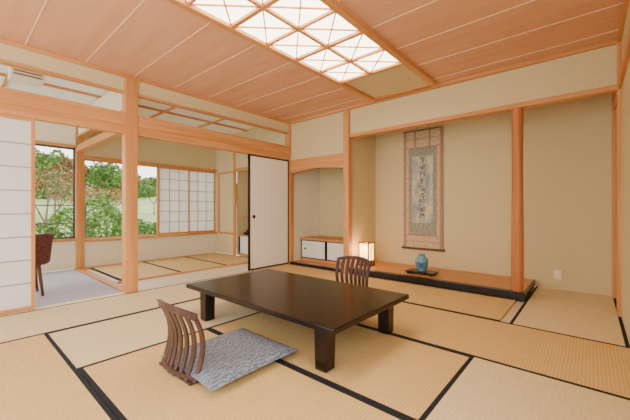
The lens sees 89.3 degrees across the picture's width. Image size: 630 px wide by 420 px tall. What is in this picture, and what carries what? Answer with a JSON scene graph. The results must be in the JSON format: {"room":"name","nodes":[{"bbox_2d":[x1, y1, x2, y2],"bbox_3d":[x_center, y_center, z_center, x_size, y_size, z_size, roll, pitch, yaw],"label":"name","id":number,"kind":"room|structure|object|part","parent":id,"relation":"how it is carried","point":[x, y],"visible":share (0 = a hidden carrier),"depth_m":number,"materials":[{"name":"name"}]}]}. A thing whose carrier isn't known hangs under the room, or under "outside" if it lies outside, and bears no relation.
{"room":"traditional dwelling","nodes":[
{"label":"traditional dwelling","id":0,"kind":"room"},
{"bbox_2d":[78,91,121,133],"bbox_3d":[-3.127,-1.435,4.681,2.288,0.370,0.060,0,0,41],"label":"wall partition","id":1,"kind":"structure","parent":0,"point":[110,100],"depth_m":4.37,"materials":[{"name":"beige paint"}]},
{"bbox_2d":[77,110,121,151],"bbox_3d":[-3.127,-1.115,4.681,2.288,0.270,0.100,0,0,41],"label":"trim","id":2,"kind":"structure","parent":1,"relation":"attached to","point":[104,137],"depth_m":4.85,"materials":[{"name":"brown wood"}]},
{"bbox_2d":[35,121,215,169],"bbox_3d":[-4.211,-1.288,5.299,0.100,0.725,5.720,0,0,41],"label":"wall","id":3,"kind":"structure","parent":0,"point":[149,150],"depth_m":6.25,"materials":[{"name":"beige paint"}]},
{"bbox_2d":[37,234,215,272],"bbox_3d":[-4.211,0.767,5.299,0.100,0.465,5.720,0,0,41],"label":"wall","id":4,"kind":"structure","parent":0,"point":[96,253],"depth_m":5.92,"materials":[{"name":"beige paint"}]},
{"bbox_2d":[35,140,75,241],"bbox_3d":[-5.079,-0.275,4.278,0.140,1.610,3.040,0,0,41],"label":"window","id":5,"kind":"structure","parent":4,"relation":"in","point":[37,143],"depth_m":5.33,"materials":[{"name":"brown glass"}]},
{"bbox_2d":[84,156,216,241],"bbox_3d":[-3.167,-0.180,6.485,0.150,1.480,2.560,0,0,41],"label":"window","id":6,"kind":"structure","parent":4,"relation":"in","point":[86,158],"depth_m":6.23,"materials":[{"name":"brown wood"}]},
{"bbox_2d":[157,166,189,234],"bbox_3d":[-2.943,-0.175,6.668,0.025,1.380,0.670,0,0,41],"label":"window","id":7,"kind":"structure","parent":6,"relation":"attached to","point":[173,184],"depth_m":6.66,"materials":[{"name":"white paper"}]},
{"bbox_2d":[190,170,214,232],"bbox_3d":[-2.544,-0.175,7.176,0.025,1.380,0.660,0,0,41],"label":"window","id":8,"kind":"structure","parent":6,"relation":"attached to","point":[202,183],"depth_m":7.18,"materials":[{"name":"white paper"}]},
{"bbox_2d":[0,43,318,260],"bbox_3d":[-2.085,-0.305,4.065,0.090,2.610,6.630,0,0,41],"label":"wall","id":9,"kind":"structure","parent":0,"point":[306,183],"depth_m":4.60,"materials":[{"name":"beige paint"}]},
{"bbox_2d":[0,113,34,315],"bbox_3d":[-3.103,0.048,2.840,0.030,1.896,0.925,0,0,41],"label":"door","id":10,"kind":"structure","parent":9,"relation":"in","point":[17,134],"depth_m":3.09,"materials":[{"name":"white paper"}]},
{"bbox_2d":[1,252,286,315],"bbox_3d":[-3.243,1.008,4.484,2.430,0.024,5.750,0,0,41],"label":"trim","id":11,"kind":"structure","parent":9,"relation":"attached to","point":[116,285],"depth_m":4.66,"materials":[{"name":"brown wood"}]},
{"bbox_2d":[0,59,289,159],"bbox_3d":[-2.372,-1.155,3.711,0.110,0.510,5.718,0,0,41],"label":"trim","id":12,"kind":"structure","parent":9,"relation":"attached to","point":[14,102],"depth_m":3.70,"materials":[{"name":"brown wood"}]},
{"bbox_2d":[248,154,288,270],"bbox_3d":[-0.787,0.048,5.524,0.036,1.895,0.895,0,0,41],"label":"door","id":13,"kind":"structure","parent":9,"relation":"in","point":[268,177],"depth_m":5.49,"materials":[{"name":"paper"}]},
{"bbox_2d":[237,170,247,254],"bbox_3d":[-1.213,0.050,6.859,1.000,1.900,0.400,0,0,41],"label":"wall niche","id":14,"kind":"object","parent":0,"point":[242,176],"visible":0.07,"depth_m":7.08,"materials":[{"name":"beige paint"}]},
{"bbox_2d":[237,215,247,255],"bbox_3d":[-1.242,0.565,6.818,0.886,0.870,0.360,0,0,41],"label":"niche shelf","id":15,"kind":"object","parent":14,"relation":"attached to","point":[243,239],"visible":0.3,"depth_m":6.91,"materials":[{"name":"wood"}]},
{"bbox_2d":[215,128,285,254],"bbox_3d":[-1.442,-0.325,6.740,2.410,2.650,0.080,0,0,41],"label":"wall","id":16,"kind":"structure","parent":0,"point":[224,159],"depth_m":7.11,"materials":[{"name":"beige paint"}]},
{"bbox_2d":[218,152,247,254],"bbox_3d":[-1.638,-0.300,6.863,1.550,2.600,0.050,0,0,41],"label":"trim","id":17,"kind":"structure","parent":16,"relation":"attached to","point":[234,171],"depth_m":6.95,"materials":[{"name":"brown wood"}]},
{"bbox_2d":[0,0,622,133],"bbox_3d":[-1.262,-1.653,3.421,7.020,0.094,6.730,0,0,41],"label":"ceiling","id":18,"kind":"structure","parent":0,"point":[162,42],"depth_m":3.10,"materials":[{"name":"beige wood"}]},
{"bbox_2d":[4,65,44,87],"bbox_3d":[-3.279,-1.550,3.623,0.340,0.200,0.340,0,0,41],"label":"ventilator","id":19,"kind":"object","parent":18,"relation":"attached to","point":[15,75],"visible":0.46,"depth_m":3.56,"materials":[{"name":"beige plastic"}]},
{"bbox_2d":[166,0,436,101],"bbox_3d":[-0.125,-1.585,2.816,0.930,0.049,4.000,0,0,41],"label":"ceiling light","id":20,"kind":"object","parent":18,"relation":"attached to","point":[324,38],"depth_m":2.98,"materials":[{"name":"white paper"}]},
{"bbox_2d":[290,260,340,271],"bbox_3d":[0.273,0.980,5.813,1.253,0.040,0.898,0,0,41],"label":"floor","id":21,"kind":"structure","parent":0,"point":[326,266],"depth_m":5.58,"materials":[{"name":"black paint"}]},
{"bbox_2d":[299,236,342,264],"bbox_3d":[0.372,0.752,5.926,1.251,0.424,0.597,0,0,41],"label":"base cabinet","id":22,"kind":"object","parent":21,"relation":"on","point":[323,249],"visible":0.59,"depth_m":5.80,"materials":[{"name":"paper"}]},
{"bbox_2d":[42,252,629,344],"bbox_3d":[-1.263,1.085,3.435,7.100,0.130,6.750,0,0,41],"label":"floor","id":23,"kind":"structure","parent":0,"point":[146,283],"depth_m":4.71,"materials":[{"name":"brown wood"}]},
{"bbox_2d":[0,333,118,419],"bbox_3d":[-1.773,1.010,1.649,1.797,0.021,0.897,0,0,41],"label":"mat","id":24,"kind":"object","parent":23,"relation":"on","point":[38,381],"visible":1,"depth_m":1.79,"materials":[{"name":"beige wicker"}]},
{"bbox_2d":[35,269,120,307],"bbox_3d":[-4.183,1.012,3.479,2.280,0.016,3.000,0,0,41],"label":"carpet","id":25,"kind":"object","parent":23,"relation":"on","point":[62,286],"visible":0.6,"depth_m":4.05,"materials":[{"name":"grey carpet"}]},
{"bbox_2d":[35,233,54,295],"bbox_3d":[-3.375,0.638,3.682,0.584,0.729,0.630,0,0,-26],"label":"chair","id":26,"kind":"object","parent":25,"relation":"on","point":[43,242],"visible":0.5,"depth_m":3.68,"materials":[{"name":"fabric"}]},
{"bbox_2d":[75,127,83,267],"bbox_3d":[-4.046,-0.325,5.474,0.120,2.649,0.116,0,0,41],"label":"post","id":27,"kind":"object","parent":23,"relation":"on","point":[79,156],"visible":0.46,"depth_m":5.43,"materials":[{"name":"brown wood"}]},
{"bbox_2d":[0,293,159,343],"bbox_3d":[-2.482,1.010,2.856,0.847,0.021,1.797,0,0,41],"label":"mat","id":28,"kind":"object","parent":23,"relation":"on","point":[13,327],"visible":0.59,"depth_m":3.01,"materials":[{"name":"wicker"}]},
{"bbox_2d":[122,77,137,293],"bbox_3d":[-2.240,-0.282,3.863,0.120,2.564,0.140,0,0,41],"label":"post","id":29,"kind":"object","parent":23,"relation":"on","point":[130,96],"visible":0.91,"depth_m":3.82,"materials":[{"name":"brown wood"}]},
{"bbox_2d":[91,262,178,280],"bbox_3d":[-2.982,1.010,5.269,1.497,0.021,0.837,0,0,41],"label":"mat","id":30,"kind":"object","parent":23,"relation":"on","point":[145,269],"visible":0.71,"depth_m":5.22,"materials":[{"name":"beige wicker"}]},
{"bbox_2d":[48,297,260,368],"bbox_3d":[-1.232,1.010,2.965,0.897,0.021,1.797,0,0,41],"label":"mat","id":31,"kind":"object","parent":23,"relation":"on","point":[86,345],"visible":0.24,"depth_m":2.57,"materials":[{"name":"wicker"}]},
{"bbox_2d":[186,269,408,372],"bbox_3d":[-0.219,0.850,2.815,1.750,0.299,1.025,0,0,41],"label":"table","id":32,"kind":"object","parent":31,"relation":"on","point":[327,307],"visible":1,"depth_m":2.53,"materials":[{"name":"brown wood"}]},
{"bbox_2d":[146,257,223,271],"bbox_3d":[-2.433,1.010,5.905,1.497,0.021,0.837,0,0,41],"label":"mat","id":33,"kind":"object","parent":23,"relation":"on","point":[181,264],"visible":0.76,"depth_m":5.89,"materials":[{"name":"beige wicker"}]},
{"bbox_2d":[131,271,252,305],"bbox_3d":[-1.306,1.010,4.218,0.847,0.021,1.797,0,0,41],"label":"mat","id":34,"kind":"object","parent":23,"relation":"on","point":[178,293],"visible":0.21,"depth_m":3.79,"materials":[{"name":"wicker"}]},
{"bbox_2d":[189,253,247,264],"bbox_3d":[-1.904,1.010,6.518,1.497,0.021,0.777,0,0,41],"label":"mat","id":35,"kind":"object","parent":23,"relation":"on","point":[225,259],"visible":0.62,"depth_m":6.49,"materials":[{"name":"beige plant"}]},
{"bbox_2d":[78,329,407,419],"bbox_3d":[-0.504,1.010,1.743,1.797,0.021,0.897,0,0,41],"label":"mat","id":36,"kind":"object","parent":23,"relation":"on","point":[134,386],"visible":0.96,"depth_m":1.71,"materials":[{"name":"beige wicker"}]},
{"bbox_2d":[160,328,297,391],"bbox_3d":[-0.560,0.954,2.121,0.620,0.061,0.660,0,0,41],"label":"floor cushion","id":37,"kind":"object","parent":36,"relation":"on","point":[230,356],"visible":0.84,"depth_m":2.02,"materials":[{"name":"fabric"}]},
{"bbox_2d":[157,299,205,385],"bbox_3d":[-0.743,0.779,2.063,0.491,0.438,0.448,0,0,41],"label":"chair","id":38,"kind":"object","parent":37,"relation":"on","point":[175,334],"visible":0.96,"depth_m":1.88,"materials":[{"name":"brown wood"}]},
{"bbox_2d":[286,124,293,263],"bbox_3d":[-0.470,-0.282,5.921,0.110,2.564,0.110,0,0,41],"label":"post","id":39,"kind":"object","parent":23,"relation":"on","point":[288,136],"visible":0.52,"depth_m":5.88,"materials":[{"name":"brown wood"}]},
{"bbox_2d":[253,264,372,283],"bbox_3d":[-0.090,1.010,4.939,1.747,0.021,0.877,0,0,41],"label":"mat","id":40,"kind":"object","parent":23,"relation":"on","point":[297,269],"visible":0.5,"depth_m":5.13,"materials":[{"name":"beige wicker"}]},
{"bbox_2d":[209,312,469,419],"bbox_3d":[0.084,1.010,2.424,1.797,0.021,0.897,0,0,41],"label":"mat","id":41,"kind":"object","parent":23,"relation":"on","point":[402,376],"visible":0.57,"depth_m":2.08,"materials":[{"name":"beige wicker"}]},
{"bbox_2d":[343,110,351,272],"bbox_3d":[0.520,-0.282,5.063,0.100,2.564,0.105,0,0,41],"label":"post","id":42,"kind":"object","parent":23,"relation":"on","point":[347,141],"visible":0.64,"depth_m":5.03,"materials":[{"name":"brown wood"}]},
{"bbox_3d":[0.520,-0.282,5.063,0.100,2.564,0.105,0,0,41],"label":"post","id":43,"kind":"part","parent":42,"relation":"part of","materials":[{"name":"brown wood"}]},
{"bbox_2d":[358,302,403,324],"bbox_3d":[-0.009,1.010,3.693,1.797,0.021,0.897,0,0,41],"label":"mat","id":44,"kind":"object","parent":23,"relation":"on","point":[401,302],"visible":0.14,"depth_m":2.95,"materials":[{"name":"beige wicker"}]},
{"bbox_3d":[0.257,0.956,3.543,0.560,0.056,0.560,0,0,41],"label":"floor cushion","id":45,"kind":"object","parent":44,"relation":"on","visible":0},
{"bbox_2d":[335,256,372,286],"bbox_3d":[0.358,0.779,3.659,0.491,0.438,0.448,0,0,41],"label":"chair","id":46,"kind":"object","parent":45,"relation":"on","point":[364,261],"visible":0.64,"depth_m":3.78,"materials":[{"name":"brown wood"}]},
{"bbox_2d":[357,277,515,320],"bbox_3d":[1.254,1.010,3.779,1.797,0.021,0.877,0,0,41],"label":"mat","id":47,"kind":"object","parent":23,"relation":"on","point":[479,305],"visible":0.67,"depth_m":3.54,"materials":[{"name":"beige wicker"}]},
{"bbox_2d":[349,261,534,300],"bbox_3d":[1.686,0.956,4.593,2.360,0.088,0.898,0,0,41],"label":"platform","id":48,"kind":"object","parent":23,"relation":"on","point":[473,282],"visible":0.77,"depth_m":4.22,"materials":[{"name":"black paint"}]},
{"bbox_2d":[359,241,374,265],"bbox_3d":[0.844,0.725,5.216,0.200,0.380,0.200,0,0,41],"label":"lamp","id":49,"kind":"object","parent":48,"relation":"on","point":[366,249],"visible":0.71,"depth_m":5.16,"materials":[{"name":"white paper"}]},
{"bbox_2d":[405,268,438,275],"bbox_3d":[1.524,0.895,4.550,0.400,0.038,0.240,0,0,41],"label":"display stand","id":50,"kind":"object","parent":48,"relation":"on","point":[414,270],"visible":0.98,"depth_m":4.50,"materials":[{"name":"black paint"}]},
{"bbox_2d":[415,253,427,270],"bbox_3d":[1.524,0.756,4.550,0.180,0.240,0.180,0,0,41],"label":"vase","id":51,"kind":"object","parent":50,"relation":"on","point":[421,262],"visible":1,"depth_m":4.49,"materials":[{"name":"blue ceramic"}]},
{"bbox_2d":[511,107,523,291],"bbox_3d":[2.275,-0.107,3.584,0.122,2.043,0.122,0,0,41],"label":"pillar","id":52,"kind":"structure","parent":48,"relation":"on","point":[517,114],"depth_m":3.54,"materials":[{"name":"brown wood"}]},
{"bbox_2d":[359,302,629,400],"bbox_3d":[1.331,1.010,2.537,1.737,0.021,0.897,0,0,41],"label":"mat","id":53,"kind":"object","parent":23,"relation":"on","point":[603,367],"visible":0.78,"depth_m":2.33,"materials":[{"name":"beige wicker"}]},
{"bbox_2d":[418,356,629,419],"bbox_3d":[0.789,1.010,1.221,0.837,0.021,1.797,0,0,41],"label":"mat","id":54,"kind":"object","parent":23,"relation":"on","point":[481,389],"visible":1,"depth_m":1.69,"materials":[{"name":"wicker"}]},
{"bbox_2d":[510,286,629,346],"bbox_3d":[2.581,1.010,3.235,0.757,0.021,1.787,0,0,41],"label":"mat","id":55,"kind":"object","parent":23,"relation":"on","point":[591,316],"visible":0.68,"depth_m":3.04,"materials":[{"name":"wicker"}]},
{"bbox_2d":[352,135,375,265],"bbox_3d":[0.810,-0.305,5.430,0.050,2.610,0.780,0,0,41],"label":"wall","id":56,"kind":"structure","parent":0,"point":[363,148],"depth_m":5.41,"materials":[{"name":"beige paint"}]},
{"bbox_2d":[0,37,616,137],"bbox_3d":[-0.652,-1.369,2.313,4.450,0.479,5.850,0,0,41],"label":"trim","id":57,"kind":"structure","parent":56,"relation":"attached to","point":[611,89],"depth_m":3.72,"materials":[{"name":"brown wood"}]},
{"bbox_2d":[291,44,616,159],"bbox_3d":[1.249,-1.255,4.470,4.390,0.710,0.080,0,0,41],"label":"wall","id":58,"kind":"structure","parent":0,"point":[597,68],"depth_m":3.88,"materials":[{"name":"beige paint"}]},
{"bbox_2d":[291,153,342,173],"bbox_3d":[0.037,-0.780,5.503,1.202,0.240,0.090,0,0,41],"label":"beam","id":59,"kind":"structure","parent":58,"relation":"attached to","point":[334,160],"depth_m":5.44,"materials":[{"name":"brown wood"}]},
{"bbox_2d":[319,94,611,295],"bbox_3d":[1.821,-0.305,5.139,4.600,2.610,0.100,0,0,41],"label":"wall","id":60,"kind":"structure","parent":0,"point":[567,146],"depth_m":4.34,"materials":[{"name":"beige paint"}]},
{"bbox_2d":[402,126,444,251],"bbox_3d":[1.723,-0.370,5.118,0.700,2.045,0.036,0,0,41],"label":"scroll","id":61,"kind":"object","parent":60,"relation":"attached to","point":[423,148],"visible":0.98,"depth_m":5.10,"materials":[{"name":"paper"}]},
{"bbox_2d":[554,270,561,279],"bbox_3d":[3.046,0.820,4.004,0.080,0.120,0.015,0,0,41],"label":"wall outlet","id":62,"kind":"object","parent":60,"relation":"attached to","point":[557,273],"visible":1,"depth_m":4.00,"materials":[{"name":"beige plastic"}]},
{"bbox_2d":[616,0,629,343],"bbox_3d":[2.175,-0.305,2.106,0.100,2.610,4.030,0,0,41],"label":"wall","id":63,"kind":"structure","parent":0,"point":[626,84],"depth_m":2.64,"materials":[{"name":"beige paint"}]},
{"bbox_2d":[612,0,629,316],"bbox_3d":[2.125,-0.305,2.148,0.030,2.610,4.030,0,0,41],"label":"trim","id":64,"kind":"structure","parent":63,"relation":"attached to","point":[622,65],"depth_m":2.97,"materials":[{"name":"brown wood"}]},
{"label":"outside","id":65,"kind":"structure","parent":0,"visible":0},
{"bbox_2d":[35,182,155,237],"bbox_3d":[-19.613,-2.073,38.066,66.000,7.246,72.000,0,0,41],"label":"ground","id":66,"kind":"structure","parent":65,"point":[145,206],"depth_m":22.30,"materials":[{"name":"green plant"}]},
{"bbox_2d":[35,151,57,178],"bbox_3d":[-13.742,-1.046,14.411,2.422,3.853,3.280,0,0,41],"label":"broadleaf tree","id":67,"kind":"object","parent":66,"relation":"on","point":[41,159],"visible":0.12,"depth_m":14.89,"materials":[{"name":"green plant"}]},
{"bbox_2d":[35,205,85,237],"bbox_3d":[-6.082,0.700,5.197,0.040,1.600,3.920,0,0,41],"label":"fence","id":68,"kind":"object","parent":66,"relation":"on","point":[35,205],"visible":0.05,"depth_m":6.35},
{"bbox_2d":[35,157,89,211],"bbox_3d":[-13.632,-1.069,17.051,3.402,3.538,2.430,0,0,19],"label":"broadleaf tree","id":69,"kind":"object","parent":66,"relation":"on","point":[66,163],"visible":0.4,"depth_m":16.71,"materials":[{"name":"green plant"}]},
{"bbox_2d":[35,165,90,222],"bbox_3d":[-9.167,-0.031,11.089,2.382,3.142,1.786,0,0,-25],"label":"cherry tree","id":70,"kind":"object","parent":66,"relation":"on","point":[47,180],"visible":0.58,"depth_m":11.17,"materials":[{"name":"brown plant"}]},
{"bbox_2d":[66,187,121,226],"bbox_3d":[-9.257,0.172,13.689,2.185,2.376,2.251,0,0,7],"label":"cherry tree","id":71,"kind":"object","parent":66,"relation":"on","point":[115,198],"visible":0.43,"depth_m":13.47,"materials":[{"name":"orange plant"}]},
{"bbox_2d":[35,192,155,237],"bbox_3d":[-6.086,0.714,8.218,3.020,2.311,9.593,0,0,41],"label":"hedge","id":72,"kind":"object","parent":66,"relation":"on","point":[109,209],"visible":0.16,"depth_m":7.83,"materials":[{"name":"green plant"}]},
{"bbox_2d":[35,147,155,200],"bbox_3d":[-21.064,-1.878,30.739,11.404,6.922,42.017,0,0,41],"label":"hillside woods","id":73,"kind":"object","parent":66,"relation":"on","point":[40,194],"visible":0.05,"depth_m":28.19,"materials":[{"name":"green plant"}]},
{"bbox_2d":[85,161,121,218],"bbox_3d":[-12.154,-1.005,18.325,2.141,3.530,1.894,0,0,41],"label":"broadleaf tree","id":74,"kind":"object","parent":66,"relation":"on","point":[106,174],"visible":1,"depth_m":17.91,"materials":[{"name":"green plant"}]},
{"bbox_2d":[138,177,155,214],"bbox_3d":[-10.966,-0.907,22.148,1.785,2.855,2.400,0,0,22],"label":"broadleaf tree","id":75,"kind":"object","parent":66,"relation":"on","point":[144,191],"visible":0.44,"depth_m":21.56,"materials":[{"name":"green plant"}]}
]}

